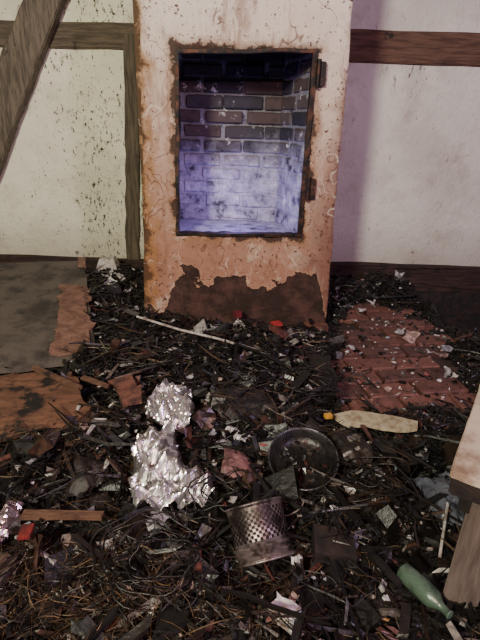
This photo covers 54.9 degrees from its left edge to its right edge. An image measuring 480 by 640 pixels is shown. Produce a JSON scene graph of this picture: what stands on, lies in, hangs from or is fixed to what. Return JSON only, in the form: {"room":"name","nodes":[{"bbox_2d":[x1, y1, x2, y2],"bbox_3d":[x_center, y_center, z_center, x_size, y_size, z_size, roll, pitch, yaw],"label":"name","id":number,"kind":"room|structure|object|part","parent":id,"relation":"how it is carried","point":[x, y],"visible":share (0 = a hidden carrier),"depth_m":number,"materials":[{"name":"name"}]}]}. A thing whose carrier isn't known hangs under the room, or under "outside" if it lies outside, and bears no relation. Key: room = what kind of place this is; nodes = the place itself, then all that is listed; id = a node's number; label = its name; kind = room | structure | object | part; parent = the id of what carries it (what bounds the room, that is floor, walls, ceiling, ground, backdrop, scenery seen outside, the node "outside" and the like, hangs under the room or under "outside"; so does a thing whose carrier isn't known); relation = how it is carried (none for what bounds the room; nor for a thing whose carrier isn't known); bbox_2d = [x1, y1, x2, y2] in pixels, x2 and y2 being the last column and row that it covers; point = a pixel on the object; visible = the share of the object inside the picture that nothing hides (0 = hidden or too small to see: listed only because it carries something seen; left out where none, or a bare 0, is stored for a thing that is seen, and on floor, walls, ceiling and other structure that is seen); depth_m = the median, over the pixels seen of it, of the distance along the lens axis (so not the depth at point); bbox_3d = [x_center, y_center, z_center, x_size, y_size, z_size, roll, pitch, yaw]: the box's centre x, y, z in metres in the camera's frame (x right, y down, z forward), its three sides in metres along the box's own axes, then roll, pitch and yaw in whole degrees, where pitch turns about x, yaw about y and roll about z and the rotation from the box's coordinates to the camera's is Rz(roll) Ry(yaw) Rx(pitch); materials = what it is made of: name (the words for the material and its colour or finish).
{"room":"abandoned kitchen","nodes":[
{"label":"abandoned kitchen","id":0,"kind":"room"},
{"bbox_2d":[0,0,479,265],"bbox_3d":[0.053,-1.505,3.163,8.000,2.900,0.200,2,23,0],"label":"wall","id":1,"kind":"structure","parent":0,"point":[408,187],"depth_m":3.21,"materials":[{"name":"paint"}]},
{"bbox_2d":[339,310,468,404],"bbox_3d":[-1.392,0.758,1.211,5.270,0.170,5.600,2,23,0],"label":"floor","id":2,"kind":"structure","parent":0,"point":[441,362],"depth_m":2.82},
{"bbox_2d":[0,0,479,294],"bbox_3d":[0.050,-1.409,3.063,8.014,2.509,0.154,2,23,0],"label":"framing","id":3,"kind":"object","parent":2,"relation":"on","point":[37,27],"visible":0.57,"depth_m":2.95,"materials":[{"name":"brown wood"}]},
{"bbox_3d":[-2.289,-1.847,2.953,3.306,0.171,0.079,2,23,0],"label":"rail","id":4,"kind":"part","parent":3,"relation":"part of","materials":[{"name":"brown wood"}]},
{"bbox_3d":[-2.237,-0.434,3.526,3.508,0.171,0.106,2,23,0],"label":"sill","id":5,"kind":"part","parent":3,"relation":"part of","materials":[{"name":"brown wood"}]},
{"bbox_3d":[-0.757,-1.057,3.261,0.181,1.656,0.080,2,23,0],"label":"post","id":6,"kind":"part","parent":3,"relation":"part of","materials":[{"name":"brown wood"}]},
{"bbox_3d":[2.238,-0.292,3.514,3.563,0.213,0.120,2,23,0],"label":"sill","id":7,"kind":"part","parent":3,"relation":"part of","materials":[{"name":"brown wood"}]},
{"bbox_3d":[2.302,-1.696,2.949,3.533,0.200,0.077,2,23,0],"label":"rail","id":8,"kind":"part","parent":3,"relation":"part of","materials":[{"name":"brown wood"}]},
{"bbox_2d":[0,260,479,639],"bbox_3d":[-0.109,0.256,2.001,5.000,0.313,3.180,2,23,0],"label":"debris pile","id":9,"kind":"object","parent":2,"relation":"on","point":[55,594],"depth_m":1.36,"materials":[{"name":"wood"}]},
{"bbox_2d":[0,553,17,594],"bbox_3d":[-0.585,0.657,1.119,0.066,0.146,0.109,5,23,7],"label":"coil","id":10,"kind":"object","parent":9,"relation":"on","point":[9,574],"visible":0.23,"depth_m":1.11,"materials":[{"name":"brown metal"}]},
{"bbox_2d":[0,500,24,548],"bbox_3d":[-0.662,0.547,1.236,0.150,0.101,0.155,2,23,0],"label":"wrapper","id":11,"kind":"object","parent":9,"relation":"on","point":[9,514],"visible":0.95,"depth_m":1.24,"materials":[{"name":"silver metal"}]},
{"bbox_2d":[16,523,33,539],"bbox_3d":[-0.548,0.540,1.179,0.032,0.011,0.043,-1,23,-6],"label":"shard","id":12,"kind":"object","parent":9,"relation":"on","point":[25,530],"visible":1,"depth_m":1.17},
{"bbox_2d":[0,371,91,441],"bbox_3d":[-0.925,0.311,1.733,0.795,0.046,0.474,2,23,0],"label":"plywood sheet","id":13,"kind":"object","parent":9,"relation":"on","point":[29,394],"visible":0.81,"depth_m":1.73,"materials":[{"name":"brown wood"}]},
{"bbox_2d":[31,366,82,389],"bbox_3d":[-0.723,0.227,1.820,0.279,0.014,0.024,15,26,28],"label":"broken lath","id":14,"kind":"object","parent":13,"relation":"on","point":[37,369],"visible":1,"depth_m":1.81,"materials":[{"name":"brown wood"}]},
{"bbox_2d":[0,261,94,373],"bbox_3d":[-1.275,-0.141,2.660,0.890,0.174,1.673,-12,27,-30],"label":"panel","id":15,"kind":"object","parent":9,"relation":"on","point":[29,291],"visible":0.76,"depth_m":2.49,"materials":[{"name":"grey wood"}]},
{"bbox_2d":[49,284,95,356],"bbox_3d":[-0.867,-0.028,2.428,0.211,0.102,0.752,-5,24,-15],"label":"exposed wood patch","id":16,"kind":"object","parent":15,"relation":"attached to","point":[73,323],"visible":0.97,"depth_m":2.37,"materials":[{"name":"brown wood"}]},
{"bbox_2d":[78,257,85,269],"bbox_3d":[-1.032,-0.370,3.020,0.049,0.048,0.144,-5,24,-16],"label":"batten","id":17,"kind":"object","parent":15,"relation":"on","point":[81,260],"visible":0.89,"depth_m":3.00,"materials":[{"name":"brown wood"}]},
{"bbox_2d":[20,509,104,520],"bbox_3d":[-0.479,0.530,1.254,0.220,0.018,0.026,1,23,-2],"label":"broken lath","id":18,"kind":"object","parent":9,"relation":"on","point":[27,514],"visible":1,"depth_m":1.25,"materials":[{"name":"brown wood"}]},
{"bbox_2d":[62,452,109,500],"bbox_3d":[-0.481,0.475,1.449,0.140,0.055,0.199,-3,23,-11],"label":"cloth","id":19,"kind":"object","parent":9,"relation":"on","point":[82,482],"visible":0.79,"depth_m":1.41,"materials":[{"name":"grey fabric"}]},
{"bbox_2d":[80,375,108,387],"bbox_3d":[-0.564,0.240,1.805,0.135,0.012,0.024,13,25,24],"label":"broken lath","id":20,"kind":"object","parent":9,"relation":"on","point":[84,378],"visible":1,"depth_m":1.80,"materials":[{"name":"brown wood"}]},
{"bbox_2d":[96,255,119,270],"bbox_3d":[-0.935,-0.396,3.265,0.165,0.114,0.150,2,23,0],"label":"crumpled bag","id":21,"kind":"object","parent":9,"relation":"on","point":[112,262],"visible":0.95,"depth_m":3.21,"materials":[{"name":"white paper"}]},
{"bbox_2d":[108,374,136,393],"bbox_3d":[-0.461,0.253,1.847,0.105,0.025,0.093,-15,28,-35],"label":"fragment","id":22,"kind":"object","parent":9,"relation":"on","point":[123,383],"visible":0.88,"depth_m":1.83,"materials":[{"name":"brick"}]},
{"bbox_2d":[118,386,140,407],"bbox_3d":[-0.412,0.291,1.758,0.092,0.029,0.095,-9,25,-23],"label":"fragment","id":23,"kind":"object","parent":9,"relation":"on","point":[131,397],"visible":1,"depth_m":1.73,"materials":[{"name":"brick"}]},
{"bbox_3d":[-0.425,0.162,2.041,0.372,0.064,0.211,2,23,0],"label":"burnt wire coil","id":24,"kind":"part","parent":9,"relation":"part of","materials":[{"name":"brown metal"}]},
{"bbox_3d":[-0.220,0.567,1.117,0.310,0.063,0.257,2,23,0],"label":"burnt wire coil","id":25,"kind":"part","parent":9,"relation":"part of","materials":[{"name":"brown metal"}]},
{"bbox_2d":[144,378,194,434],"bbox_3d":[-0.264,0.323,1.768,0.193,0.112,0.263,2,23,0],"label":"sheet","id":26,"kind":"object","parent":9,"relation":"on","point":[168,400],"visible":0.98,"depth_m":1.73,"materials":[{"name":"silver metal"}]},
{"bbox_2d":[128,418,214,510],"bbox_3d":[-0.226,0.447,1.492,0.261,0.102,0.411,-3,23,-11],"label":"foil","id":27,"kind":"object","parent":9,"relation":"on","point":[160,463],"visible":0.95,"depth_m":1.41,"materials":[{"name":"silver metal"}]},
{"bbox_2d":[136,315,255,348],"bbox_3d":[-0.237,0.061,2.294,0.717,0.023,0.016,14,26,27],"label":"rod","id":28,"kind":"object","parent":9,"relation":"on","point":[137,316],"visible":0.76,"depth_m":2.31,"materials":[{"name":"white plastic"}]},
{"bbox_3d":[-0.061,0.495,1.324,0.163,0.063,0.228,21,29,37],"label":"burnt wire coil","id":29,"kind":"part","parent":9,"relation":"part of","materials":[{"name":"black metal"}]},
{"bbox_2d":[221,448,249,477],"bbox_3d":[-0.014,0.458,1.489,0.092,0.037,0.137,2,23,0],"label":"cloth","id":30,"kind":"object","parent":9,"relation":"on","point":[239,460],"visible":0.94,"depth_m":1.47,"materials":[{"name":"fabric"}]},
{"bbox_2d":[233,310,241,318],"bbox_3d":[-0.009,-0.032,2.594,0.048,0.031,0.044,-9,26,-25],"label":"shard","id":31,"kind":"object","parent":9,"relation":"on","point":[237,314],"visible":1,"depth_m":2.58},
{"bbox_2d":[209,386,279,422],"bbox_3d":[0.017,0.317,1.803,0.279,0.044,0.257,2,23,0],"label":"cloth","id":32,"kind":"object","parent":9,"relation":"on","point":[247,405],"depth_m":1.77,"materials":[{"name":"black fabric"}]},
{"bbox_2d":[14,269,476,639],"bbox_3d":[-0.110,0.212,2.053,4.415,0.214,2.953,2,23,0],"label":"paper scraps","id":33,"kind":"object","parent":9,"relation":"on","point":[410,336],"visible":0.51,"depth_m":1.62,"materials":[{"name":"white paper"}]},
{"bbox_2d":[211,355,283,389],"bbox_3d":[0.033,0.215,1.888,0.293,0.063,0.254,2,23,0],"label":"burnt wire coil","id":34,"kind":"object","parent":9,"relation":"on","point":[240,360],"visible":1,"depth_m":1.88,"materials":[{"name":"black metal"}]},
{"bbox_2d":[225,496,296,568],"bbox_3d":[0.055,0.570,1.243,0.171,0.216,0.213,-5,24,-16],"label":"tin","id":35,"kind":"object","parent":9,"relation":"on","point":[260,535],"visible":0.98,"depth_m":1.19,"materials":[{"name":"silver metal"}]},
{"bbox_2d":[270,321,281,325],"bbox_3d":[0.187,0.021,2.403,0.052,0.017,0.039,-7,25,-20],"label":"shard","id":36,"kind":"object","parent":9,"relation":"on","point":[276,323],"visible":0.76,"depth_m":2.39},
{"bbox_2d":[234,342,320,386],"bbox_3d":[0.153,0.191,2.038,0.465,0.061,0.026,20,29,36],"label":"bar","id":37,"kind":"object","parent":9,"relation":"on","point":[290,368],"visible":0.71,"depth_m":2.03,"materials":[{"name":"metal"}]},
{"bbox_2d":[268,427,338,490],"bbox_3d":[0.206,0.463,1.513,0.230,0.116,0.216,2,23,0],"label":"burnt pan","id":38,"kind":"object","parent":9,"relation":"on","point":[281,454],"visible":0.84,"depth_m":1.55,"materials":[{"name":"black metal"}]},
{"bbox_3d":[0.285,0.258,1.899,0.325,0.064,0.206,2,23,0],"label":"burnt wire coil","id":39,"kind":"part","parent":9,"relation":"part of","materials":[{"name":"black metal"}]},
{"bbox_2d":[304,321,327,330],"bbox_3d":[0.427,0.054,2.645,0.141,0.071,0.074,2,23,0],"label":"fragment","id":40,"kind":"object","parent":9,"relation":"on","point":[320,324],"visible":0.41,"depth_m":2.62,"materials":[{"name":"brick"}]},
{"bbox_2d":[324,413,332,418],"bbox_3d":[0.328,0.358,1.722,0.026,0.017,0.020,-4,24,-13],"label":"cap","id":41,"kind":"object","parent":9,"relation":"on","point":[327,415],"visible":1,"depth_m":1.72,"materials":[{"name":"plastic"}]},
{"bbox_2d":[311,525,356,571],"bbox_3d":[0.247,0.635,1.244,0.112,0.120,0.093,3,23,3],"label":"board","id":42,"kind":"object","parent":9,"relation":"on","point":[321,547],"depth_m":1.20,"materials":[{"name":"wood"}]},
{"bbox_2d":[308,503,367,514],"bbox_3d":[0.277,0.530,1.296,0.173,0.018,0.008,-2,23,-9],"label":"rod","id":43,"kind":"object","parent":9,"relation":"on","point":[365,504],"visible":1,"depth_m":1.29,"materials":[{"name":"metal"}]},
{"bbox_2d":[327,428,378,464],"bbox_3d":[0.385,0.436,1.616,0.198,0.046,0.201,2,23,0],"label":"cloth","id":44,"kind":"object","parent":9,"relation":"on","point":[343,443],"depth_m":1.59,"materials":[{"name":"grey fabric"}]},
{"bbox_2d":[320,456,409,503],"bbox_3d":[0.391,0.477,1.418,0.295,0.063,0.220,2,23,0],"label":"coil","id":45,"kind":"object","parent":9,"relation":"on","point":[346,463],"depth_m":1.41,"materials":[{"name":"metal"}]},
{"bbox_2d":[332,409,416,432],"bbox_3d":[0.514,0.383,1.764,0.321,0.026,0.098,4,23,5],"label":"plastic bottle","id":46,"kind":"object","parent":9,"relation":"on","point":[352,417],"visible":0.98,"depth_m":1.75,"materials":[{"name":"beige plastic"}]},
{"bbox_2d":[397,563,453,619],"bbox_3d":[0.443,0.650,1.106,0.050,0.054,0.142,-11,26,-28],"label":"bottle","id":47,"kind":"object","parent":9,"relation":"on","point":[416,583],"visible":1,"depth_m":1.09,"materials":[{"name":"green glass"}]},
{"bbox_2d":[408,471,463,527],"bbox_3d":[0.626,0.533,1.407,0.172,0.068,0.222,2,23,0],"label":"plastic film","id":48,"kind":"object","parent":9,"relation":"on","point":[430,488],"visible":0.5,"depth_m":1.39,"materials":[{"name":"grey plastic"}]},
{"bbox_2d":[438,502,448,557],"bbox_3d":[0.541,0.553,1.226,0.008,0.028,0.180,13,25,24],"label":"rod","id":49,"kind":"object","parent":9,"relation":"on","point":[447,503],"visible":1,"depth_m":1.22,"materials":[{"name":"white plastic"}]},
{"bbox_2d":[132,0,353,327],"bbox_3d":[0.017,-1.327,2.628,1.073,2.719,0.925,2,23,0],"label":"fireplace","id":50,"kind":"object","parent":2,"relation":"on","point":[243,118],"depth_m":2.58,"materials":[{"name":"beige paint"}]},
{"bbox_3d":[-0.316,-0.873,2.361,0.032,0.885,0.048,2,23,0],"label":"stile","id":51,"kind":"part","parent":50,"relation":"part of","materials":[{"name":"brown metal"}]},
{"bbox_2d":[178,231,301,237],"bbox_3d":[-0.005,-0.469,2.527,0.681,0.030,0.048,2,23,0],"label":"rail","id":52,"kind":"object","parent":50,"relation":"attached to","point":[188,233],"visible":0.96,"depth_m":2.51,"materials":[{"name":"metal"}]},
{"bbox_2d":[175,48,318,54],"bbox_3d":[0.033,-1.272,2.186,0.674,0.041,0.048,2,23,0],"label":"door frame","id":53,"kind":"structure","parent":50,"relation":"attached to","point":[268,50],"depth_m":2.17,"materials":[{"name":"brown metal"}]},
{"bbox_3d":[0.339,-0.868,2.353,0.035,0.898,0.050,2,23,0],"label":"stile","id":54,"kind":"part","parent":50,"relation":"part of","materials":[{"name":"brown metal"}]},
{"bbox_2d":[305,177,311,200],"bbox_3d":[0.354,-0.678,2.393,0.022,0.120,0.022,2,23,0],"label":"pin","id":55,"kind":"object","parent":50,"relation":"attached to","point":[308,187],"depth_m":2.39,"materials":[{"name":"brown metal"}]},
{"bbox_3d":[0.371,-0.681,2.403,0.044,0.109,0.015,2,23,0],"label":"hinge","id":56,"kind":"part","parent":50,"relation":"part of","materials":[{"name":"brown metal"}]},
{"bbox_2d":[315,59,321,87],"bbox_3d":[0.371,-1.165,2.186,0.022,0.120,0.022,2,23,0],"label":"pin","id":57,"kind":"object","parent":50,"relation":"attached to","point":[319,61],"depth_m":2.18,"materials":[{"name":"brown metal"}]},
{"bbox_3d":[0.387,-1.169,2.196,0.045,0.110,0.015,2,23,0],"label":"hinge","id":58,"kind":"part","parent":50,"relation":"part of","materials":[{"name":"brown metal"}]},
{"bbox_2d":[331,302,476,447],"bbox_3d":[0.619,0.210,2.456,1.252,0.076,2.061,2,23,0],"label":"brick paving","id":59,"kind":"object","parent":2,"relation":"on","point":[426,364],"visible":0.3,"depth_m":2.35,"materials":[{"name":"red brick"}]},
{"bbox_2d":[443,387,479,610],"bbox_3d":[0.828,0.531,1.101,0.621,0.479,0.496,16,27,29],"label":"wooden table","id":60,"kind":"object","parent":2,"relation":"on","point":[462,584],"visible":0.91,"depth_m":1.04,"materials":[{"name":"paint"}]},
{"bbox_3d":[0.545,0.558,1.087,0.078,0.422,0.076,16,27,29],"label":"leg","id":61,"kind":"part","parent":60,"relation":"part of","materials":[{"name":"brown wood"}]},
{"bbox_2d":[417,292,479,331],"bbox_3d":[2.588,0.538,3.335,2.790,1.270,1.010,2,23,0],"label":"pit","id":62,"kind":"object","parent":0,"point":[460,310],"visible":0.02,"depth_m":3.56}
]}

